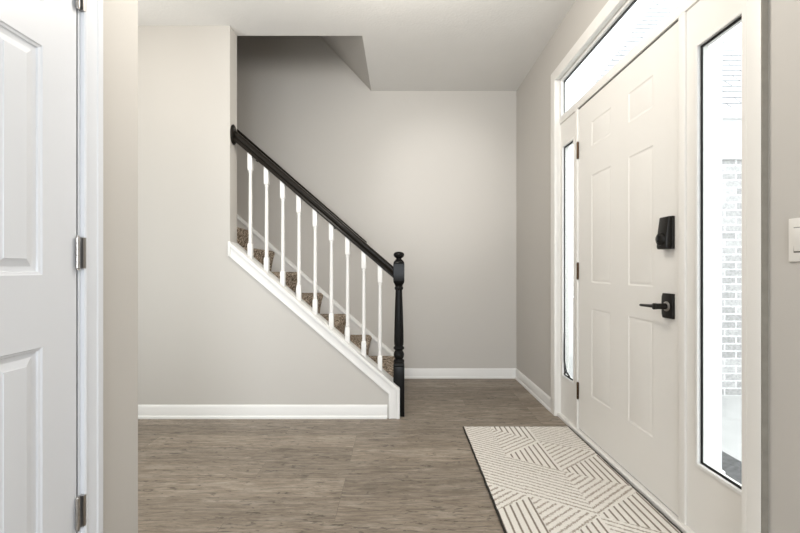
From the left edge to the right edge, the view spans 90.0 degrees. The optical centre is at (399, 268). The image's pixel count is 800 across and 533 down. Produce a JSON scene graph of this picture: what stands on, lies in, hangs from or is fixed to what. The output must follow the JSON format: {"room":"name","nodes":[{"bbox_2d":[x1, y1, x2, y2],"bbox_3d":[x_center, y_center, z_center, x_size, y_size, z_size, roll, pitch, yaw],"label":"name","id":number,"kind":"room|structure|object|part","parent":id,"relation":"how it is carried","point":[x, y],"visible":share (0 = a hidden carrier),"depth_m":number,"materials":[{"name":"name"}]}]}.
{"room":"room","nodes":[
{"label":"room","id":0,"kind":"room"},
{"bbox_2d":[76,0,137,532],"bbox_3d":[-2.513,-0.329,-1.094,3.175,2.736,5.012,0,0,0],"label":"wall","id":1,"kind":"structure","parent":0,"point":[120,17],"depth_m":1.31,"materials":[{"name":"beige paint"}]},
{"bbox_2d":[0,0,85,532],"bbox_3d":[-0.935,0.017,0.849,0.050,2.020,0.621,0,0,0],"label":"door","id":2,"kind":"structure","parent":1,"relation":"in","point":[41,252],"depth_m":1.03,"materials":[{"name":"white paint"}]},
{"bbox_2d":[76,0,102,532],"bbox_3d":[-0.975,-0.019,0.840,0.140,2.116,0.768,0,0,0],"label":"door frame","id":3,"kind":"structure","parent":1,"relation":"attached to","point":[90,22],"depth_m":1.18,"materials":[{"name":"white paint"}]},
{"bbox_2d":[138,26,387,417],"bbox_3d":[-2.075,-1.661,2.850,4.050,5.400,0.120,0,0,0],"label":"wall","id":4,"kind":"structure","parent":0,"point":[210,333],"depth_m":2.79,"materials":[{"name":"beige paint"}]},
{"bbox_2d":[138,405,386,418],"bbox_3d":[-2.044,0.993,2.780,3.912,0.093,0.021,0,0,0],"label":"baseboard","id":5,"kind":"structure","parent":4,"relation":"attached to","point":[144,411],"depth_m":2.78,"materials":[{"name":"white paint"}]},
{"bbox_2d":[228,241,399,418],"bbox_3d":[-0.598,0.423,2.846,1.192,1.232,0.152,0,0,0],"label":"trim","id":6,"kind":"structure","parent":4,"relation":"attached to","point":[302,309],"depth_m":2.78,"materials":[{"name":"white paint"}]},
{"bbox_2d":[230,124,403,416],"bbox_3d":[-0.577,0.008,2.840,1.218,2.062,0.100,0,0,0],"label":"stair railing","id":7,"kind":"object","parent":6,"relation":"on","point":[396,271],"visible":0.98,"depth_m":2.83,"materials":[{"name":"black wood"}]},
{"bbox_3d":[-0.610,-0.462,2.850,1.140,1.067,0.062,0,0,0],"label":"handrail","id":8,"kind":"part","parent":7,"relation":"part of","materials":[{"name":"black wood"}]},
{"bbox_3d":[-0.008,0.485,2.850,0.079,1.108,0.079,0,0,0],"label":"newel post","id":9,"kind":"part","parent":7,"relation":"part of","materials":[{"name":"black paint"}]},
{"bbox_2d":[320,36,370,89],"bbox_3d":[-1.412,-3.034,3.361,2.724,2.675,0.903,0,0,0],"label":"ceiling","id":10,"kind":"structure","parent":0,"point":[350,49],"depth_m":3.50,"materials":[{"name":"beige paint"}]},
{"bbox_2d":[138,379,567,532],"bbox_3d":[-1.420,1.099,0.175,5.360,0.120,7.550,0,0,0],"label":"floor","id":11,"kind":"structure","parent":0,"point":[418,471],"depth_m":2.09,"materials":[{"name":"brown wood"}]},
{"bbox_2d":[237,214,394,376],"bbox_3d":[-1.483,-0.385,3.362,3.034,2.848,0.900,0,0,0],"label":"staircase","id":12,"kind":"structure","parent":11,"relation":"on","point":[258,241],"depth_m":3.78,"materials":[{"name":"brown carpet"}]},
{"bbox_2d":[463,426,682,532],"bbox_3d":[0.757,1.033,1.852,0.701,0.013,1.520,0,0,0],"label":"rug","id":13,"kind":"object","parent":11,"relation":"on","point":[536,479],"visible":1,"depth_m":1.89,"materials":[{"name":"beige fabric"}]},
{"bbox_2d":[557,413,694,532],"bbox_3d":[1.206,1.027,2.055,0.188,0.024,1.658,0,0,0],"label":"threshold","id":14,"kind":"object","parent":11,"relation":"on","point":[637,485],"visible":0.18,"depth_m":1.93,"materials":[{"name":"white paint"}]},
{"bbox_2d":[138,0,575,90],"bbox_3d":[-1.420,-1.807,0.175,5.360,0.220,7.550,0,0,0],"label":"ceiling","id":15,"kind":"structure","parent":0,"point":[410,45],"depth_m":2.81,"materials":[{"name":"paint"}]},
{"bbox_2d":[237,36,515,367],"bbox_3d":[-1.420,-1.661,3.873,5.360,5.400,0.120,0,0,0],"label":"wall","id":16,"kind":"structure","parent":0,"point":[429,177],"depth_m":3.81,"materials":[{"name":"beige paint"}]},
{"bbox_2d":[237,129,366,242],"bbox_3d":[-1.406,-1.183,3.767,2.188,1.965,0.093,0,0,0],"label":"wall handrail","id":17,"kind":"object","parent":16,"relation":"attached to","point":[238,131],"visible":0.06,"depth_m":3.73,"materials":[{"name":"black wood"}]},
{"bbox_2d":[404,368,515,378],"bbox_3d":[0.573,0.993,3.803,1.075,0.093,0.021,0,0,0],"label":"baseboard","id":18,"kind":"structure","parent":16,"relation":"attached to","point":[409,373],"depth_m":3.80,"materials":[{"name":"white paint"}]},
{"bbox_2d":[516,0,799,532],"bbox_3d":[1.155,-0.329,0.106,0.090,2.736,7.413,0,0,0],"label":"wall","id":19,"kind":"structure","parent":0,"point":[533,96],"depth_m":1.20,"materials":[{"name":"beige paint"}]},
{"bbox_2d":[515,368,550,411],"bbox_3d":[1.099,0.993,3.356,0.021,0.093,0.915,0,0,0],"label":"baseboard","id":20,"kind":"structure","parent":19,"relation":"attached to","point":[540,395],"depth_m":3.26,"materials":[{"name":"white paint"}]},
{"bbox_2d":[561,112,574,424],"bbox_3d":[1.155,-0.002,2.705,0.051,2.034,0.247,0,0,0],"label":"window","id":21,"kind":"structure","parent":19,"relation":"in","point":[568,126],"depth_m":2.79,"materials":[{"name":"white paint"}]},
{"bbox_2d":[560,0,686,118],"bbox_3d":[1.147,-1.196,2.056,0.034,0.281,1.536,0,0,0],"label":"window","id":22,"kind":"structure","parent":19,"relation":"in","point":[625,8],"depth_m":2.29,"materials":[{"name":"white paint"}]},
{"bbox_2d":[577,20,677,515],"bbox_3d":[1.124,-0.003,2.085,0.114,2.035,0.934,0,0,0],"label":"door","id":23,"kind":"structure","parent":19,"relation":"in","point":[627,146],"depth_m":1.95,"materials":[{"name":"white paint"}]},
{"bbox_3d":[1.097,0.158,1.736,0.059,0.027,0.123,0,0,0],"label":"lever","id":24,"kind":"part","parent":23,"relation":"part of","materials":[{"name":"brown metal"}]},
{"bbox_3d":[1.131,0.155,1.688,0.011,0.105,0.072,0,0,0],"label":"lever handle","id":25,"kind":"part","parent":23,"relation":"part of","materials":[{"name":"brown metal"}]},
{"bbox_2d":[551,0,767,532],"bbox_3d":[1.155,-0.183,2.052,0.130,2.444,1.692,0,0,0],"label":"door frame","id":26,"kind":"structure","parent":19,"relation":"attached to","point":[751,9],"depth_m":1.27,"materials":[{"name":"white paint"}]},
{"bbox_2d":[687,0,741,532],"bbox_3d":[1.155,-0.002,1.433,0.051,2.034,0.303,0,0,0],"label":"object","id":27,"kind":"structure","parent":19,"relation":"in","point":[714,499],"depth_m":1.53,"materials":[{"name":"white paint"}]},
{"bbox_2d":[789,218,799,261],"bbox_3d":[1.104,-0.081,1.103,0.012,0.122,0.070,0,0,0],"label":"light switch","id":28,"kind":"object","parent":19,"relation":"attached to","point":[794,224],"visible":1,"depth_m":1.12,"materials":[{"name":"beige plastic"}]},
{"label":"outside","id":29,"kind":"structure","parent":0,"visible":0},
{"bbox_2d":[569,298,741,461],"bbox_3d":[7.630,1.249,4.000,12.740,0.180,24.000,0,0,0],"label":"ground","id":30,"kind":"structure","parent":29,"point":[731,405],"depth_m":3.10,"materials":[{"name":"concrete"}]},
{"bbox_2d":[593,0,741,395],"bbox_3d":[2.665,-1.036,4.780,2.150,4.390,2.360,0,0,0],"label":"brick wall","id":31,"kind":"structure","parent":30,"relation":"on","point":[658,10],"depth_m":3.66,"materials":[{"name":"white brick"}]},
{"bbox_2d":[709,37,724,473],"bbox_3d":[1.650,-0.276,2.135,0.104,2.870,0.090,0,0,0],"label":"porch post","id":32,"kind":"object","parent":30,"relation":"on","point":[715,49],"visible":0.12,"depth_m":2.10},
{"bbox_2d":[722,451,741,483],"bbox_3d":[1.670,1.155,1.410,0.740,0.008,2.420,0,0,0],"label":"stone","id":33,"kind":"object","parent":30,"relation":"on","point":[732,467],"visible":0.02,"depth_m":2.32,"materials":[{"name":"stone"}]}
]}

